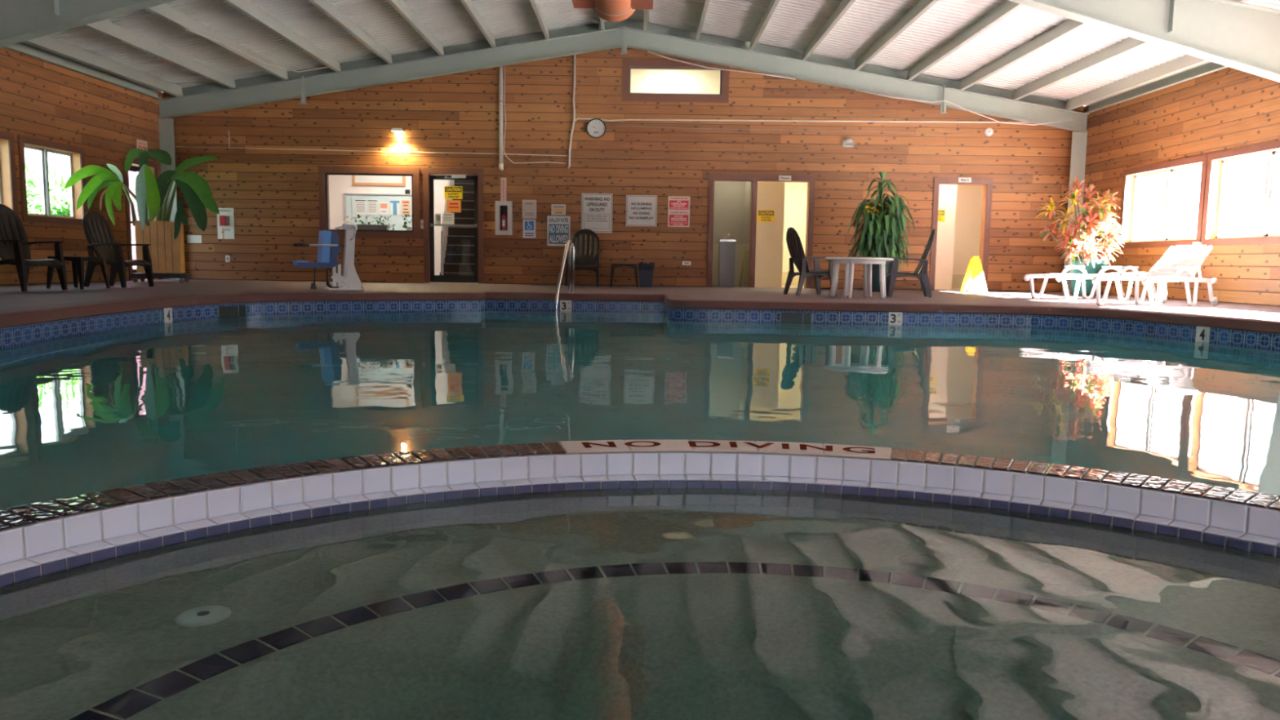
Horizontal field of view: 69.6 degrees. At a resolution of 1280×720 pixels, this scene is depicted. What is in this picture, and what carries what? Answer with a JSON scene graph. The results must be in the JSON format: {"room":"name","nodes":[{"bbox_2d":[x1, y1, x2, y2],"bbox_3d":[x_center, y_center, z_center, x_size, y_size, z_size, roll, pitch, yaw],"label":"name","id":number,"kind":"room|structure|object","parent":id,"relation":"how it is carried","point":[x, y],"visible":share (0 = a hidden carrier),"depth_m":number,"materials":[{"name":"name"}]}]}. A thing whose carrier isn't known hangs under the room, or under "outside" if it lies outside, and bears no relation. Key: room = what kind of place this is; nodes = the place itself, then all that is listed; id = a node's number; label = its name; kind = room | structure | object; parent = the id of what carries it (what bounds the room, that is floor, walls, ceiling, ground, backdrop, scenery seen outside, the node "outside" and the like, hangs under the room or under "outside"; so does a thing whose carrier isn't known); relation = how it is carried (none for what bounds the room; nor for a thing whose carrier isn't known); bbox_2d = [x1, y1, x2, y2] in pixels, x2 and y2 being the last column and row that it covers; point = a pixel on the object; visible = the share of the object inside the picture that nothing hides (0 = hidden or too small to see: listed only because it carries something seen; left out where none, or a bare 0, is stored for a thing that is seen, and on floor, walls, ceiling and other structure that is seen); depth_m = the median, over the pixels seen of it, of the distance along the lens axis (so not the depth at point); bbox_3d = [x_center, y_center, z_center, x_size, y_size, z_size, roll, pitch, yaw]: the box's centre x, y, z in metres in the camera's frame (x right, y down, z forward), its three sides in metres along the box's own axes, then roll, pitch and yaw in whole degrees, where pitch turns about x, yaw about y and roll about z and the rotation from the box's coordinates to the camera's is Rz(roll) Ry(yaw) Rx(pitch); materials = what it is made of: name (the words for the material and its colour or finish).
{"room":"indoor swimming pool","nodes":[
{"label":"indoor swimming pool","id":0,"kind":"room"},
{"bbox_2d":[0,47,163,284],"bbox_3d":[-8.987,-2.103,6.587,0.200,3.470,21.560,1,6,0],"label":"wall","id":1,"kind":"structure","parent":0,"point":[39,99],"depth_m":14.32,"materials":[{"name":"brown wood"}]},
{"bbox_2d":[0,130,17,215],"bbox_3d":[-8.969,-2.512,12.316,0.190,1.230,1.560,1,6,0],"label":"window","id":2,"kind":"structure","parent":1,"relation":"in","point":[6,135],"depth_m":13.01,"materials":[{"name":"red wood"}]},
{"bbox_2d":[17,134,87,225],"bbox_3d":[-8.971,-2.688,13.976,0.190,1.230,1.560,1,6,0],"label":"window","id":3,"kind":"structure","parent":1,"relation":"in","point":[46,217],"depth_m":13.95,"materials":[{"name":"red wood"}]},
{"bbox_2d":[123,156,161,280],"bbox_3d":[-8.893,-2.506,16.480,0.022,2.140,1.080,1,6,0],"label":"door","id":4,"kind":"structure","parent":1,"relation":"in","point":[152,164],"depth_m":16.02,"materials":[{"name":"wood"}]},
{"bbox_2d":[328,174,478,283],"bbox_3d":[-4.901,-3.160,19.149,5.400,3.010,3.240,1,6,0],"label":"lobby room","id":5,"kind":"structure","parent":0,"point":[339,184],"depth_m":20.71,"materials":[{"name":"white paint"}]},
{"bbox_2d":[351,175,405,186],"bbox_3d":[-5.863,-4.303,20.638,1.190,0.780,0.032,1,6,0],"label":"ceiling light","id":6,"kind":"object","parent":5,"relation":"attached to","point":[373,180],"visible":0.36,"depth_m":20.65,"materials":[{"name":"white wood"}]},
{"bbox_2d":[439,179,474,275],"bbox_3d":[-3.432,-3.064,19.009,1.060,2.871,1.840,1,6,0],"label":"staircase","id":7,"kind":"structure","parent":5,"relation":"on","point":[457,246],"depth_m":18.67,"materials":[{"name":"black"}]},
{"bbox_2d":[163,47,1084,292],"bbox_3d":[-0.311,-3.853,17.349,17.150,4.920,0.200,1,6,0],"label":"wall","id":8,"kind":"structure","parent":0,"point":[273,194],"depth_m":17.26,"materials":[{"name":"brown wood"}]},
{"bbox_2d":[217,208,234,239],"bbox_3d":[-7.820,-2.572,17.336,0.310,0.580,0.085,1,6,0],"label":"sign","id":9,"kind":"object","parent":8,"relation":"attached to","point":[225,220],"visible":0.98,"depth_m":17.36,"materials":[{"name":"white plastic"}]},
{"bbox_2d":[318,166,420,238],"bbox_3d":[-5.094,-2.969,17.368,1.890,1.320,0.102,1,6,0],"label":"window","id":10,"kind":"structure","parent":8,"relation":"in","point":[323,171],"depth_m":17.31,"materials":[{"name":"red wood"}]},
{"bbox_2d":[175,146,567,155],"bbox_3d":[-5.026,-3.908,17.229,7.320,0.074,0.014,1,6,0],"label":"cable","id":11,"kind":"object","parent":8,"relation":"attached to","point":[175,146],"visible":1,"depth_m":17.23,"materials":[{"name":"white plastic"}]},
{"bbox_2d":[422,167,484,283],"bbox_3d":[-3.521,-2.531,17.393,1.130,2.150,0.132,1,6,0],"label":"door","id":12,"kind":"structure","parent":8,"relation":"in","point":[479,171],"depth_m":17.38,"materials":[{"name":"red wood"}]},
{"bbox_2d":[444,186,462,199],"bbox_3d":[-3.517,-3.154,17.337,0.340,0.240,0.006,1,6,0],"label":"caution sign","id":13,"kind":"object","parent":12,"relation":"attached to","point":[450,192],"visible":1,"depth_m":17.34,"materials":[{"name":"yellow"}]},
{"bbox_2d":[446,200,461,212],"bbox_3d":[-3.515,-2.903,17.365,0.270,0.225,0.005,1,6,0],"label":"paper notice","id":14,"kind":"object","parent":12,"relation":"attached to","point":[452,206],"visible":1,"depth_m":17.36,"materials":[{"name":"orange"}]},
{"bbox_2d":[498,66,503,170],"bbox_3d":[-2.587,-4.520,17.131,0.086,1.952,0.085,1,6,0],"label":"downpipe","id":15,"kind":"object","parent":8,"relation":"attached to","point":[500,68],"visible":0.97,"depth_m":17.10,"materials":[{"name":"white plastic"}]},
{"bbox_2d":[495,200,512,235],"bbox_3d":[-2.558,-2.668,17.303,0.310,0.630,0.120,1,6,0],"label":"fire extinguisher cabinet","id":16,"kind":"object","parent":8,"relation":"attached to","point":[501,206],"visible":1,"depth_m":17.26,"materials":[{"name":"white metal"}]},
{"bbox_2d":[523,219,535,237],"bbox_3d":[-2.091,-2.479,17.381,0.240,0.340,0.022,1,6,0],"label":"sign","id":17,"kind":"object","parent":8,"relation":"attached to","point":[529,225],"visible":1,"depth_m":17.38,"materials":[{"name":"blue"}]},
{"bbox_2d":[522,200,536,218],"bbox_3d":[-2.086,-2.842,17.346,0.270,0.350,0.014,1,6,0],"label":"framed notice","id":18,"kind":"object","parent":8,"relation":"attached to","point":[529,206],"visible":1,"depth_m":17.34,"materials":[{"name":"paper"}]},
{"bbox_2d":[546,215,569,245],"bbox_3d":[-1.537,-2.437,17.389,0.430,0.560,0.014,1,6,0],"label":"sign","id":19,"kind":"object","parent":8,"relation":"attached to","point":[557,227],"visible":0.99,"depth_m":17.38,"materials":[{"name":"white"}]},
{"bbox_2d":[551,204,565,215],"bbox_3d":[-1.536,-2.834,17.347,0.270,0.200,0.014,1,6,0],"label":"sign","id":20,"kind":"object","parent":8,"relation":"attached to","point":[556,209],"visible":1,"depth_m":17.34,"materials":[{"name":"grey plastic"}]},
{"bbox_2d":[567,54,575,168],"bbox_3d":[-1.283,-4.630,17.148,0.155,2.121,0.048,1,6,0],"label":"conduit","id":21,"kind":"object","parent":8,"relation":"attached to","point":[574,75],"visible":0.93,"depth_m":17.13,"materials":[{"name":"white plastic"}]},
{"bbox_2d":[586,118,605,138],"bbox_3d":[-0.819,-4.324,17.175,0.372,0.372,0.045,1,6,0],"label":"wall clock","id":22,"kind":"object","parent":8,"relation":"attached to","point":[596,129],"visible":1,"depth_m":17.18,"materials":[{"name":"white plastic"}]},
{"bbox_2d":[581,193,612,232],"bbox_3d":[-0.812,-2.769,17.354,0.580,0.730,0.014,1,6,0],"label":"warning sign","id":23,"kind":"object","parent":8,"relation":"attached to","point":[596,208],"visible":1,"depth_m":17.35,"materials":[{"name":"white"}]},
{"bbox_2d":[175,18,1066,109],"bbox_3d":[-0.287,-5.495,17.039,16.650,1.587,0.030,1,6,0],"label":"beam","id":24,"kind":"structure","parent":8,"relation":"attached to","point":[628,23],"depth_m":17.02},
{"bbox_2d":[626,195,657,226],"bbox_3d":[0.029,-2.812,17.351,0.580,0.580,0.014,1,6,0],"label":"sign","id":25,"kind":"object","parent":8,"relation":"attached to","point":[641,210],"visible":1,"depth_m":17.34,"materials":[{"name":"white"}]},
{"bbox_2d":[621,58,728,102],"bbox_3d":[0.658,-5.189,17.136,1.990,0.770,0.102,1,6,0],"label":"window","id":26,"kind":"structure","parent":8,"relation":"in","point":[627,64],"depth_m":17.10,"materials":[{"name":"red wood"}]},
{"bbox_2d":[667,195,689,226],"bbox_3d":[0.734,-2.797,17.353,0.410,0.570,0.014,1,6,0],"label":"warning sign","id":27,"kind":"object","parent":8,"relation":"attached to","point":[678,207],"visible":1,"depth_m":17.35,"materials":[{"name":"red"}]},
{"bbox_2d":[706,173,815,288],"bbox_3d":[2.279,-2.427,17.392,1.990,2.110,0.022,1,6,0],"label":"door frame","id":28,"kind":"structure","parent":8,"relation":"in","point":[755,178],"depth_m":17.34,"materials":[{"name":"red wood"}]},
{"bbox_2d":[608,125,973,133],"bbox_3d":[2.821,-4.304,17.195,6.800,0.050,0.010,1,6,0],"label":"cable","id":29,"kind":"object","parent":8,"relation":"attached to","point":[609,126],"visible":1,"depth_m":17.19,"materials":[{"name":"grey plastic"}]},
{"bbox_2d":[574,118,1029,123],"bbox_3d":[3.353,-4.444,17.157,9.139,0.125,0.047,1,6,0],"label":"conduit","id":30,"kind":"object","parent":8,"relation":"attached to","point":[576,119],"visible":0.93,"depth_m":17.15,"materials":[{"name":"white plastic"}]},
{"bbox_2d":[928,177,992,289],"bbox_3d":[6.063,-2.373,17.401,1.100,2.110,0.022,1,6,0],"label":"door frame","id":31,"kind":"structure","parent":8,"relation":"in","point":[937,180],"depth_m":17.36,"materials":[{"name":"red wood"}]},
{"bbox_3d":[-5.008,-2.457,17.725,2.000,0.030,0.240,1,6,0],"label":"window ledge","id":32,"kind":"object","parent":8,"relation":"attached to","visible":0},
{"bbox_2d":[352,213,395,230],"bbox_3d":[-5.131,-2.638,17.693,0.842,0.330,0.196,1,6,0],"label":"planter","id":33,"kind":"object","parent":32,"relation":"on","point":[362,227],"visible":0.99,"depth_m":17.64,"materials":[{"name":"grey plastic"}]},
{"bbox_2d":[0,310,1279,511],"bbox_3d":[0.405,-0.038,6.790,10.360,0.001,11.330,1,6,0],"label":"pool","id":34,"kind":"object","parent":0,"point":[119,408],"visible":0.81,"depth_m":4.78,"materials":[{"name":"liquid"}]},
{"bbox_2d":[0,440,1279,586],"bbox_3d":[0.232,1.043,1.208,4.269,1.078,4.269,4,7,28],"label":"wall","id":35,"kind":"structure","parent":0,"point":[48,536],"depth_m":2.78,"materials":[{"name":"grey tile"}]},
{"bbox_2d":[0,487,1279,719],"bbox_3d":[0.238,0.620,1.162,3.778,0.001,3.778,1,6,0],"label":"spa","id":36,"kind":"object","parent":35,"relation":"in","point":[649,603],"visible":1,"depth_m":1.91,"materials":[{"name":"liquid"}]},
{"bbox_2d":[0,279,1279,319],"bbox_3d":[-0.337,-0.285,6.888,17.150,0.001,21.760,1,6,0],"label":"floor","id":37,"kind":"structure","parent":0,"point":[11,296],"depth_m":12.84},
{"bbox_2d":[0,204,67,291],"bbox_3d":[-7.553,-1.378,11.242,0.683,1.059,0.650,2,6,14],"label":"garden chair","id":38,"kind":"object","parent":37,"relation":"on","point":[15,250],"visible":1,"depth_m":11.31,"materials":[{"name":"brown plastic"}]},
{"bbox_2d":[46,256,110,288],"bbox_3d":[-7.363,-1.145,12.060,0.510,0.418,0.510,2,6,8],"label":"side table","id":39,"kind":"object","parent":37,"relation":"on","point":[77,262],"visible":0.88,"depth_m":11.88,"materials":[{"name":"brown plastic"}]},
{"bbox_2d":[81,210,154,287],"bbox_3d":[-7.325,-1.547,12.859,0.683,1.059,0.650,2,6,8],"label":"garden chair","id":40,"kind":"object","parent":37,"relation":"on","point":[98,232],"visible":0.99,"depth_m":12.81,"materials":[{"name":"brown plastic"}]},
{"bbox_2d":[63,148,219,283],"bbox_3d":[-7.875,-2.336,15.008,2.226,2.143,1.422,0,6,-11],"label":"potted plant","id":41,"kind":"object","parent":37,"relation":"on","point":[165,237],"visible":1,"depth_m":14.78,"materials":[{"name":"green plant"}]},
{"bbox_2d":[130,272,191,278],"bbox_3d":[-7.977,-1.412,15.350,0.800,0.070,0.800,-1,6,-20],"label":"tray","id":42,"kind":"object","parent":41,"relation":"on","point":[142,275],"depth_m":15.04,"materials":[{"name":"black paint"}]},
{"bbox_2d":[293,224,363,289],"bbox_3d":[-4.377,-1.448,12.913,0.890,0.920,0.512,-2,7,-28],"label":"lift","id":43,"kind":"object","parent":37,"relation":"on","point":[328,250],"visible":1,"depth_m":12.92,"materials":[{"name":"white plastic"}]},
{"bbox_2d":[316,230,331,262],"bbox_3d":[-4.419,-1.585,12.875,0.138,0.447,0.400,-2,7,-28],"label":"backrest","id":44,"kind":"object","parent":43,"relation":"on","point":[324,252],"depth_m":12.71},
{"bbox_2d":[554,239,574,311],"bbox_3d":[-1.001,-0.796,12.561,0.169,1.696,0.725,2,6,9],"label":"pool handrail","id":45,"kind":"object","parent":37,"relation":"on","point":[569,246],"visible":0.69,"depth_m":12.73,"materials":[{"name":"silver metal"}]},
{"bbox_2d":[564,228,600,286],"bbox_3d":[-1.032,-1.885,16.890,0.650,1.059,0.683,1,6,2],"label":"garden chair","id":46,"kind":"object","parent":37,"relation":"on","point":[586,262],"visible":0.84,"depth_m":17.07,"materials":[{"name":"brown plastic"}]},
{"bbox_2d":[156,25,1089,292],"bbox_3d":[-0.312,-3.739,17.040,17.256,4.720,0.240,1,6,0],"label":"steel frame","id":47,"kind":"object","parent":37,"relation":"on","point":[624,37],"visible":0.87,"depth_m":16.90,"materials":[{"name":"metal"}]},
{"bbox_2d":[3,41,161,99],"bbox_3d":[-8.785,-4.522,13.781,0.081,0.160,6.120,1,6,0],"label":"rafter","id":48,"kind":"object","parent":47,"relation":"attached to","point":[22,47],"visible":0.93,"depth_m":14.48,"materials":[{"name":"grey paint"}]},
{"bbox_2d":[83,19,235,88],"bbox_3d":[-7.476,-3.957,6.320,0.092,0.207,21.380,1,6,0],"label":"rafter","id":49,"kind":"structure","parent":47,"relation":"attached to","point":[104,27],"depth_m":14.27,"materials":[{"name":"grey paint"}]},
{"bbox_2d":[222,0,341,71],"bbox_3d":[-5.532,-4.251,6.290,0.092,0.207,21.380,1,6,0],"label":"rafter","id":50,"kind":"structure","parent":47,"relation":"attached to","point":[247,8],"depth_m":14.21,"materials":[{"name":"grey paint"}]},
{"bbox_2d":[184,28,328,72],"bbox_3d":[-6.222,-4.965,14.810,0.491,0.276,3.706,2,6,13],"label":"cable","id":51,"kind":"object","parent":50,"relation":"hanging from","point":[184,28],"visible":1,"depth_m":14.68,"materials":[{"name":"white plastic"}]},
{"bbox_2d":[647,51,795,79],"bbox_3d":[1.486,-5.355,16.728,2.704,0.470,0.020,1,6,0],"label":"cable","id":52,"kind":"object","parent":47,"relation":"hanging from","point":[647,51],"visible":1,"depth_m":16.73,"materials":[{"name":"white plastic"}]},
{"bbox_2d":[853,0,938,70],"bbox_3d":[3.993,-4.277,6.296,0.092,0.207,21.380,1,6,0],"label":"beam","id":53,"kind":"structure","parent":47,"relation":"attached to","point":[920,8],"depth_m":14.26,"materials":[{"name":"grey paint"}]},
{"bbox_2d":[855,89,1073,125],"bbox_3d":[5.926,-4.606,16.812,4.003,0.590,0.020,1,6,0],"label":"cable","id":54,"kind":"object","parent":47,"relation":"hanging from","point":[855,90],"visible":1,"depth_m":16.81,"materials":[{"name":"white plastic"}]},
{"bbox_2d":[1011,0,1249,100],"bbox_3d":[6.916,-3.750,6.354,0.092,0.207,21.380,1,6,0],"label":"beam","id":55,"kind":"structure","parent":47,"relation":"attached to","point":[1130,44],"depth_m":14.32,"materials":[{"name":"metal"}]},
{"bbox_2d":[1084,61,1227,113],"bbox_3d":[8.194,-4.279,13.822,0.081,0.160,6.120,1,6,0],"label":"strut","id":56,"kind":"object","parent":47,"relation":"attached to","point":[1209,67],"visible":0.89,"depth_m":14.58,"materials":[{"name":"grey paint"}]},
{"bbox_2d":[609,263,638,287],"bbox_3d":[-0.288,-1.545,16.780,0.510,0.418,0.510,1,6,0],"label":"side table","id":57,"kind":"object","parent":37,"relation":"on","point":[613,265],"visible":1,"depth_m":16.54,"materials":[{"name":"brown plastic"}]},
{"bbox_2d":[0,0,1279,82],"bbox_3d":[-0.307,-3.052,10.737,17.296,4.712,0.240,1,6,0],"label":"steel frame","id":58,"kind":"object","parent":37,"relation":"on","point":[1243,37],"visible":1,"depth_m":10.64,"materials":[{"name":"metal"}]},
{"bbox_2d":[572,0,653,22],"bbox_3d":[-0.300,-4.266,8.594,0.910,1.024,4.605,1,6,0],"label":"air duct","id":59,"kind":"object","parent":58,"relation":"hanging from","point":[611,11],"visible":1,"depth_m":10.47,"materials":[{"name":"metal"}]},
{"bbox_2d":[0,291,1279,333],"bbox_3d":[0.407,-0.232,6.771,11.000,0.104,11.966,1,6,0],"label":"coping","id":60,"kind":"object","parent":37,"relation":"on","point":[16,317],"visible":1,"depth_m":10.46,"materials":[{"name":"red paint"}]},
{"bbox_2d":[638,262,654,287],"bbox_3d":[0.114,-1.573,16.879,0.305,0.459,0.274,1,6,0],"label":"trash can","id":61,"kind":"object","parent":37,"relation":"on","point":[646,271],"visible":1,"depth_m":16.77,"materials":[{"name":"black plastic"}]},
{"bbox_2d":[783,226,836,295],"bbox_3d":[2.497,-1.450,13.574,0.642,0.996,0.611,-1,6,-14],"label":"garden chair","id":62,"kind":"object","parent":37,"relation":"on","point":[794,245],"visible":0.95,"depth_m":13.47,"materials":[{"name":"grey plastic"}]},
{"bbox_2d":[825,257,893,298],"bbox_3d":[3.056,-1.151,12.873,0.936,0.558,0.936,0,6,-10],"label":"round table","id":63,"kind":"object","parent":37,"relation":"on","point":[849,262],"visible":0.99,"depth_m":12.63,"materials":[{"name":"white plastic"}]},
{"bbox_2d":[846,171,914,291],"bbox_3d":[4.164,-2.217,15.941,1.145,2.054,0.867,1,6,4],"label":"plant","id":64,"kind":"object","parent":37,"relation":"on","point":[880,241],"visible":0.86,"depth_m":15.76,"materials":[{"name":"green plant"}]},
{"bbox_2d":[885,229,935,297],"bbox_3d":[3.961,-1.418,13.471,0.642,0.996,0.611,2,6,10],"label":"garden chair","id":65,"kind":"object","parent":37,"relation":"on","point":[920,273],"visible":0.92,"depth_m":13.28,"materials":[{"name":"grey plastic"}]},
{"bbox_2d":[959,256,987,293],"bbox_3d":[5.864,-1.499,16.137,0.340,0.636,0.332,-2,7,-25],"label":"sign","id":66,"kind":"object","parent":37,"relation":"on","point":[974,281],"visible":0.95,"depth_m":16.09,"materials":[{"name":"yellow plastic"}]},
{"bbox_2d":[1036,176,1126,295],"bbox_3d":[7.057,-1.974,14.651,1.451,1.887,0.883,1,6,0],"label":"potted croton","id":67,"kind":"object","parent":37,"relation":"on","point":[1092,266],"visible":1,"depth_m":14.53,"materials":[{"name":"plant"}]},
{"bbox_2d":[1067,258,1108,295],"bbox_3d":[7.185,-1.331,14.798,0.583,0.580,0.583,1,6,0],"label":"pot","id":68,"kind":"object","parent":67,"relation":"attached to","point":[1090,269],"depth_m":14.60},
{"bbox_2d":[1023,265,1156,300],"bbox_3d":[6.597,-1.125,13.386,1.979,0.493,0.740,-1,6,-20],"label":"sun lounger","id":69,"kind":"object","parent":37,"relation":"on","point":[1063,276],"visible":0.79,"depth_m":13.31,"materials":[{"name":"white plastic"}]},
{"bbox_2d":[1092,244,1217,307],"bbox_3d":[6.504,-1.074,11.573,1.941,0.773,0.740,-4,8,-36],"label":"sun lounger","id":70,"kind":"object","parent":37,"relation":"on","point":[1182,263],"visible":1,"depth_m":11.76,"materials":[{"name":"white plastic"}]},
{"bbox_2d":[0,299,1279,351],"bbox_3d":[0.405,-0.038,6.790,10.360,0.290,11.330,1,6,0],"label":"pool tile border","id":71,"kind":"structure","parent":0,"point":[10,337],"depth_m":10.53,"materials":[{"name":"tile"}]},
{"bbox_2d":[217,305,246,317],"bbox_3d":[-4.580,-0.500,10.338,0.012,0.216,0.434,3,6,19],"label":"skimmer opening","id":72,"kind":"object","parent":71,"relation":"attached to","point":[237,310],"visible":0.51,"depth_m":10.33,"materials":[{"name":"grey plastic"}]},
{"bbox_2d":[779,312,812,323],"bbox_3d":[1.801,-0.439,10.630,0.374,0.216,0.012,1,6,2],"label":"skimmer opening","id":73,"kind":"object","parent":71,"relation":"attached to","point":[784,317],"visible":0.51,"depth_m":10.62,"materials":[{"name":"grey plastic"}]},
{"bbox_2d":[888,311,902,324],"bbox_3d":[2.932,-0.475,10.563,0.155,0.150,0.009,1,6,3],"label":"depth marker","id":74,"kind":"object","parent":71,"relation":"attached to","point":[895,317],"visible":0.99,"depth_m":10.56,"materials":[{"name":"tile"}]},
{"bbox_2d":[1195,325,1210,342],"bbox_3d":[5.305,-0.240,8.677,0.008,0.150,0.155,-1,6,-12],"label":"depth marker","id":75,"kind":"object","parent":71,"relation":"attached to","point":[1202,333],"visible":1,"depth_m":8.67,"materials":[{"name":"tile"}]},
{"bbox_2d":[48,0,1279,106],"bbox_3d":[-0.278,-4.407,6.435,18.150,1.530,22.331,1,6,0],"label":"ceiling","id":76,"kind":"structure","parent":0,"point":[793,24],"depth_m":14.95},
{"bbox_2d":[24,35,182,96],"bbox_3d":[-8.458,-3.809,6.335,0.092,0.207,21.380,1,6,0],"label":"rafter","id":77,"kind":"structure","parent":76,"relation":"attached to","point":[47,42],"depth_m":14.47,"materials":[{"name":"grey paint"}]},
{"bbox_2d":[145,4,288,79],"bbox_3d":[-6.504,-4.104,6.305,0.092,0.207,21.380,1,6,0],"label":"rafter","id":78,"kind":"structure","parent":76,"relation":"attached to","point":[164,11],"depth_m":14.01,"materials":[{"name":"grey paint"}]},
{"bbox_2d":[307,0,392,63],"bbox_3d":[-4.580,-4.395,6.276,0.092,0.207,21.380,1,6,0],"label":"rafter","id":79,"kind":"structure","parent":76,"relation":"attached to","point":[327,8],"depth_m":14.57,"materials":[{"name":"grey paint"}]},
{"bbox_2d":[386,0,444,55],"bbox_3d":[-3.627,-4.539,6.261,0.092,0.207,21.380,1,6,0],"label":"rafter","id":80,"kind":"structure","parent":76,"relation":"attached to","point":[400,6],"depth_m":14.90,"materials":[{"name":"grey paint"}]},
{"bbox_2d":[459,0,495,47],"bbox_3d":[-2.675,-4.682,6.247,0.092,0.207,21.380,1,6,0],"label":"rafter","id":81,"kind":"structure","parent":76,"relation":"attached to","point":[468,6],"depth_m":15.20,"materials":[{"name":"grey paint"}]},
{"bbox_2d":[529,0,549,39],"bbox_3d":[-1.693,-4.831,6.232,0.092,0.207,21.380,1,6,0],"label":"rafter","id":82,"kind":"structure","parent":76,"relation":"attached to","point":[534,3],"depth_m":15.49,"materials":[{"name":"grey paint"}]},
{"bbox_2d":[695,0,709,40],"bbox_3d":[1.070,-4.803,6.237,0.092,0.207,21.380,1,6,0],"label":"rafter","id":83,"kind":"structure","parent":76,"relation":"attached to","point":[706,2],"depth_m":15.37,"materials":[{"name":"grey paint"}]},
{"bbox_2d":[749,0,780,50],"bbox_3d":[2.058,-4.625,6.257,0.092,0.207,21.380,1,6,0],"label":"rafter","id":84,"kind":"structure","parent":76,"relation":"attached to","point":[771,7],"depth_m":15.05,"materials":[{"name":"grey paint"}]},
{"bbox_2d":[801,0,855,60],"bbox_3d":[3.025,-4.451,6.277,0.092,0.207,21.380,1,6,0],"label":"rafter","id":85,"kind":"structure","parent":76,"relation":"attached to","point":[845,5],"depth_m":14.68,"materials":[{"name":"grey paint"}]},
{"bbox_2d":[906,0,1023,79],"bbox_3d":[4.960,-4.102,6.315,0.092,0.207,21.380,1,6,0],"label":"beam","id":86,"kind":"structure","parent":76,"relation":"attached to","point":[1007,7],"depth_m":13.90,"materials":[{"name":"grey paint"}]},
{"bbox_2d":[958,18,1086,89],"bbox_3d":[5.928,-3.928,6.335,0.092,0.207,21.380,1,6,0],"label":"beam","id":87,"kind":"structure","parent":76,"relation":"attached to","point":[1068,27],"depth_m":14.13,"materials":[{"name":"metal"}]},
{"bbox_2d":[1064,53,1208,110],"bbox_3d":[7.903,-3.572,6.374,0.092,0.207,21.380,1,6,0],"label":"beam","id":88,"kind":"structure","parent":76,"relation":"attached to","point":[1187,61],"depth_m":14.58,"materials":[{"name":"grey paint"}]},
{"bbox_2d":[630,68,719,93],"bbox_3d":[0.634,-5.389,18.112,2.800,1.200,1.640,1,6,0],"label":"upper room","id":89,"kind":"structure","parent":0,"point":[642,81],"depth_m":18.90,"materials":[{"name":"beige paint"}]},
{"bbox_2d":[711,181,751,287],"bbox_3d":[1.698,-2.723,18.296,0.905,2.510,1.440,1,6,0],"label":"doorway","id":90,"kind":"structure","parent":0,"point":[732,199],"depth_m":18.98,"materials":[{"name":"paint"}]},
{"bbox_2d":[717,233,735,286],"bbox_3d":[1.705,-1.961,18.096,0.310,1.038,0.290,1,6,0],"label":"fountain","id":91,"kind":"object","parent":90,"relation":"in","point":[726,249],"visible":0.97,"depth_m":17.96,"materials":[{"name":"grey metal"}]},
{"bbox_2d":[754,182,807,288],"bbox_3d":[3.078,-2.806,18.791,1.835,2.610,2.440,1,6,0],"label":"washroom room","id":92,"kind":"structure","parent":0,"point":[795,193],"depth_m":19.98,"materials":[{"name":"beige paint"}]},
{"bbox_2d":[754,182,785,287],"bbox_3d":[2.502,-2.478,18.423,0.680,2.100,0.360,1,6,0],"label":"wall","id":93,"kind":"structure","parent":92,"relation":"in","point":[771,195],"depth_m":18.25,"materials":[{"name":"beige paint"}]},
{"bbox_2d":[757,209,774,222],"bbox_3d":[2.493,-2.846,18.194,0.330,0.240,0.014,1,6,0],"label":"caution sign","id":94,"kind":"object","parent":93,"relation":"attached to","point":[763,215],"visible":1,"depth_m":18.19,"materials":[{"name":"yellow"}]},
{"bbox_2d":[951,184,982,290],"bbox_3d":[6.346,-2.728,18.500,1.700,2.610,1.840,1,6,0],"label":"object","id":95,"kind":"structure","parent":0,"point":[968,197],"depth_m":19.42,"materials":[{"name":"beige paint"}]},
{"bbox_2d":[934,184,956,289],"bbox_3d":[5.862,-2.435,18.471,0.720,2.100,0.500,1,6,0],"label":"wall","id":96,"kind":"structure","parent":95,"relation":"in","point":[947,193],"depth_m":18.23,"materials":[{"name":"beige paint"}]},
{"bbox_2d":[1080,66,1279,306],"bbox_3d":[8.362,-1.857,6.628,0.200,3.470,21.560,1,6,0],"label":"wall","id":97,"kind":"structure","parent":0,"point":[1227,108],"depth_m":13.67,"materials":[{"name":"brown wood"}]},
{"bbox_2d":[1118,154,1208,248],"bbox_3d":[8.326,-2.455,14.604,0.190,1.330,2.330,1,6,0],"label":"window","id":98,"kind":"structure","parent":97,"relation":"in","point":[1166,242],"depth_m":14.59,"materials":[{"name":"red wood"}]},
{"bbox_2d":[1200,140,1279,245],"bbox_3d":[8.328,-2.206,12.267,0.190,1.330,2.330,1,6,0],"label":"window","id":99,"kind":"structure","parent":97,"relation":"in","point":[1265,237],"depth_m":12.57,"materials":[{"name":"red wood"}]},
{"label":"outside","id":100,"kind":"structure","parent":0,"visible":0},
{"bbox_2d":[343,192,412,230],"bbox_3d":[-5.703,-3.263,20.736,1.900,0.955,0.050,1,6,0],"label":"bulletin board","id":101,"kind":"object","parent":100,"point":[349,198],"depth_m":20.72,"materials":[{"name":"paper"}]},
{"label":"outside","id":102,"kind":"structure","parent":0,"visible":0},
{"bbox_3d":[-29.211,-0.608,6.950,40.000,0.100,70.000,1,6,0],"label":"ground","id":103,"kind":"structure","parent":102,"visible":0},
{"bbox_2d":[25,161,70,216],"bbox_3d":[-13.142,-3.015,20.743,2.973,2.848,2.981,1,6,0],"label":"bush","id":104,"kind":"object","parent":103,"relation":"on","point":[59,197],"visible":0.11,"depth_m":20.03,"materials":[{"name":"green plant"}]},
{"bbox_2d":[128,170,139,269],"bbox_3d":[-10.200,-3.112,18.265,0.063,2.995,1.900,1,6,0],"label":"wall","id":105,"kind":"structure","parent":103,"relation":"on","point":[132,175],"depth_m":18.49,"materials":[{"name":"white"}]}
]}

